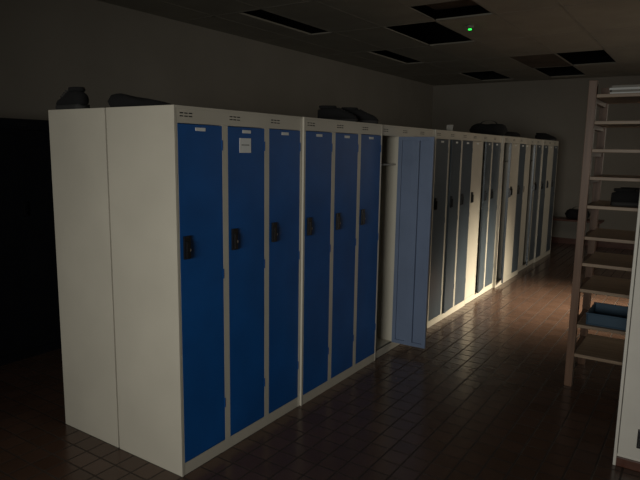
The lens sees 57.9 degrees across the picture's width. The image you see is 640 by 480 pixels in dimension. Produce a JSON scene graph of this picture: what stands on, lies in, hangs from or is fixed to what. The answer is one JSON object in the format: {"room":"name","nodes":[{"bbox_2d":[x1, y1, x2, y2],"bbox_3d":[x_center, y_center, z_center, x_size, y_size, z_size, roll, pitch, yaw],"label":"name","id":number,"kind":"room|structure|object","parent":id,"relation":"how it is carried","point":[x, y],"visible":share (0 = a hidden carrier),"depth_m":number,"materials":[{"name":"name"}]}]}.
{"room":"changing room","nodes":[
{"label":"changing room","id":0,"kind":"room"},
{"bbox_2d":[0,0,433,128],"bbox_3d":[-1.596,-0.828,6.132,0.120,2.918,13.850,7,11,33],"label":"wall","id":1,"kind":"structure","parent":0,"point":[48,47],"depth_m":5.87,"materials":[{"name":"paint"}]},
{"bbox_2d":[0,242,639,479],"bbox_3d":[1.128,0.986,4.564,6.680,0.100,13.850,7,11,33],"label":"floor","id":2,"kind":"structure","parent":0,"point":[486,397],"depth_m":3.55,"materials":[{"name":"red tile"}]},
{"bbox_2d":[0,118,61,365],"bbox_3d":[-2.510,0.013,4.279,0.504,1.800,0.992,7,11,33],"label":"bank","id":3,"kind":"object","parent":2,"relation":"on","point":[29,295],"visible":0.84,"depth_m":4.34,"materials":[{"name":"metal"}]},
{"bbox_2d":[48,108,119,447],"bbox_3d":[-1.013,0.152,3.541,0.504,1.800,0.992,7,11,33],"label":"locker","id":4,"kind":"object","parent":2,"relation":"on","point":[78,137],"visible":0.41,"depth_m":3.11,"materials":[{"name":"beige metal"}]},
{"bbox_2d":[56,87,89,109],"bbox_3d":[-1.326,-0.754,3.099,0.250,0.115,0.098,9,12,41],"label":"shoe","id":5,"kind":"object","parent":4,"relation":"on","point":[74,97],"visible":0.94,"depth_m":3.03,"materials":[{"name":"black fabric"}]},
{"bbox_2d":[108,93,172,106],"bbox_3d":[-0.981,-0.761,3.228,0.400,0.101,0.178,0,9,-2],"label":"bag","id":6,"kind":"object","parent":4,"relation":"on","point":[119,99],"visible":0.43,"depth_m":3.15,"materials":[{"name":"black fabric"}]},
{"bbox_2d":[106,105,301,476],"bbox_3d":[-0.583,0.202,3.259,0.504,1.800,0.992,7,11,33],"label":"locker","id":7,"kind":"object","parent":2,"relation":"on","point":[205,203],"visible":1,"depth_m":2.93,"materials":[{"name":"blue metal"}]},
{"bbox_2d":[299,117,382,405],"bbox_3d":[-0.022,0.084,4.073,0.504,1.800,0.992,7,11,33],"label":"bank","id":8,"kind":"object","parent":2,"relation":"on","point":[342,160],"visible":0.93,"depth_m":3.87,"materials":[{"name":"blue metal"}]},
{"bbox_2d":[318,105,357,121],"bbox_3d":[0.124,-0.882,4.063,0.280,0.115,0.098,1,9,-1],"label":"shoe","id":9,"kind":"object","parent":8,"relation":"on","point":[325,111],"visible":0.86,"depth_m":4.03,"materials":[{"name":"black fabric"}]},
{"bbox_2d":[341,107,377,123],"bbox_3d":[0.284,-0.902,4.207,0.280,0.115,0.098,0,9,-6],"label":"shoe","id":10,"kind":"object","parent":8,"relation":"on","point":[362,116],"visible":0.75,"depth_m":4.17,"materials":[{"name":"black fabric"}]},
{"bbox_2d":[375,125,434,358],"bbox_3d":[0.630,-0.024,4.827,0.769,1.800,0.992,7,11,33],"label":"bank","id":11,"kind":"object","parent":2,"relation":"on","point":[407,164],"visible":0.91,"depth_m":4.58,"materials":[{"name":"blue metal"}]},
{"bbox_2d":[426,129,473,328],"bbox_3d":[1.089,-0.155,5.707,0.522,1.800,0.992,7,11,33],"label":"bank","id":12,"kind":"object","parent":2,"relation":"on","point":[453,150],"visible":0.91,"depth_m":5.51,"materials":[{"name":"grey metal"}]},
{"bbox_2d":[446,125,453,130],"bbox_3d":[1.258,-1.080,5.602,0.062,0.065,0.082,3,9,16],"label":"carton","id":13,"kind":"object","parent":12,"relation":"on","point":[449,127],"visible":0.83,"depth_m":5.56,"materials":[{"name":"white cardboard"}]},
{"bbox_2d":[465,133,501,303],"bbox_3d":[1.636,-0.275,6.530,0.536,1.800,0.992,7,11,33],"label":"bank","id":14,"kind":"object","parent":2,"relation":"on","point":[486,148],"visible":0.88,"depth_m":6.38,"materials":[{"name":"grey metal"}]},
{"bbox_2d":[493,136,526,287],"bbox_3d":[2.230,-0.390,7.323,0.576,1.800,0.992,7,11,33],"label":"bank","id":15,"kind":"object","parent":2,"relation":"on","point":[513,149],"visible":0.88,"depth_m":7.17,"materials":[{"name":"grey metal"}]},
{"bbox_2d":[469,120,507,135],"bbox_3d":[2.043,-1.353,7.021,0.450,0.190,0.278,5,10,23],"label":"duffel bag","id":16,"kind":"object","parent":15,"relation":"on","point":[479,128],"visible":0.84,"depth_m":6.91,"materials":[{"name":"black fabric"}]},
{"bbox_2d":[518,138,542,271],"bbox_3d":[2.749,-0.513,8.164,0.559,1.800,0.992,7,11,33],"label":"bank","id":17,"kind":"object","parent":2,"relation":"on","point":[534,146],"visible":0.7,"depth_m":8.12,"materials":[{"name":"grey metal"}]},
{"bbox_2d":[503,131,519,136],"bbox_3d":[2.530,-1.431,7.878,0.400,0.094,0.274,-4,10,-26],"label":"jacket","id":18,"kind":"object","parent":17,"relation":"on","point":[512,134],"visible":0.32,"depth_m":7.77,"materials":[{"name":"black fabric"}]},
{"bbox_2d":[534,140,558,262],"bbox_3d":[3.290,-0.634,8.991,0.504,1.800,0.992,7,11,33],"label":"bank","id":19,"kind":"object","parent":2,"relation":"on","point":[549,147],"visible":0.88,"depth_m":8.80,"materials":[{"name":"grey metal"}]},
{"bbox_2d":[535,133,554,140],"bbox_3d":[3.450,-1.583,8.878,0.280,0.115,0.098,5,10,23],"label":"shoe","id":20,"kind":"object","parent":19,"relation":"on","point":[542,136],"visible":0.91,"depth_m":8.85,"materials":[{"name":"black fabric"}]},
{"bbox_2d":[553,216,603,247],"bbox_3d":[4.309,-0.134,10.133,1.120,0.490,0.380,7,11,33],"label":"wooden bench","id":21,"kind":"object","parent":2,"relation":"on","point":[554,217],"visible":0.17,"depth_m":9.95,"materials":[{"name":"brown wood"}]},
{"bbox_2d":[565,207,589,218],"bbox_3d":[4.443,-0.467,9.986,0.400,0.216,0.243,6,10,27],"label":"bag","id":22,"kind":"object","parent":21,"relation":"on","point":[572,213],"visible":0.6,"depth_m":9.93,"materials":[{"name":"black fabric"}]},
{"bbox_2d":[564,80,639,386],"bbox_3d":[2.272,0.006,3.888,0.930,2.080,0.560,7,11,33],"label":"shelf rack","id":23,"kind":"object","parent":2,"relation":"on","point":[588,346],"visible":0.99,"depth_m":3.96,"materials":[{"name":"brown wood"}]},
{"bbox_2d":[586,302,627,330],"bbox_3d":[2.079,0.536,4.010,0.392,0.085,0.352,7,11,33],"label":"tray","id":24,"kind":"object","parent":23,"relation":"on","point":[612,316],"visible":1,"depth_m":3.96,"materials":[{"name":"plastic"}]},
{"bbox_2d":[609,84,639,93],"bbox_3d":[2.057,-0.969,3.757,0.295,0.055,0.220,7,11,33],"label":"magazine stack","id":25,"kind":"object","parent":23,"relation":"in","point":[615,89],"visible":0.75,"depth_m":3.70,"materials":[{"name":"paper"}]},
{"bbox_2d":[610,188,639,206],"bbox_3d":[2.078,-0.280,3.815,0.280,0.115,0.098,4,9,18],"label":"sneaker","id":26,"kind":"object","parent":23,"relation":"on","point":[629,197],"visible":0.98,"depth_m":3.80,"materials":[{"name":"black fabric"}]},
{"bbox_2d":[620,187,639,190],"bbox_3d":[2.171,-0.293,3.912,0.280,0.115,0.098,5,10,25],"label":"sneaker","id":27,"kind":"object","parent":23,"relation":"on","point":[635,189],"visible":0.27,"depth_m":3.90,"materials":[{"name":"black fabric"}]},
{"bbox_2d":[613,194,639,471],"bbox_3d":[1.886,0.262,2.952,0.500,1.850,0.492,7,11,33],"label":"tall cabinet","id":28,"kind":"object","parent":2,"relation":"on","point":[626,454],"visible":1,"depth_m":2.94,"materials":[{"name":"metal"}]},
{"bbox_2d":[98,0,639,85],"bbox_3d":[1.173,-1.986,4.100,6.476,0.120,13.646,7,11,33],"label":"ceiling","id":29,"kind":"structure","parent":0,"point":[518,37],"depth_m":6.32,"materials":[{"name":"concrete"}]},
{"bbox_2d":[466,25,473,29],"bbox_3d":[1.548,-2.190,5.973,0.080,0.042,0.080,7,11,33],"label":"smoke detector","id":30,"kind":"object","parent":29,"relation":"attached to","point":[469,27],"visible":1,"depth_m":5.95,"materials":[{"name":"white plastic"}]},
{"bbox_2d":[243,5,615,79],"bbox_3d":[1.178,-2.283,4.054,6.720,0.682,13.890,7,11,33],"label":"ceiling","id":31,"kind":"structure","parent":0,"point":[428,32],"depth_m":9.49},
{"bbox_2d":[432,75,639,238],"bbox_3d":[4.966,-1.333,10.003,6.480,2.918,0.120,7,11,33],"label":"wall","id":32,"kind":"structure","parent":0,"point":[557,108],"depth_m":10.33,"materials":[{"name":"paint"}]},
{"bbox_2d":[551,237,633,249],"bbox_3d":[4.908,0.067,10.166,6.478,0.100,0.012,7,11,33],"label":"baseboard","id":33,"kind":"structure","parent":32,"relation":"attached to","point":[553,239],"depth_m":10.13,"materials":[{"name":"brown wood"}]}
]}

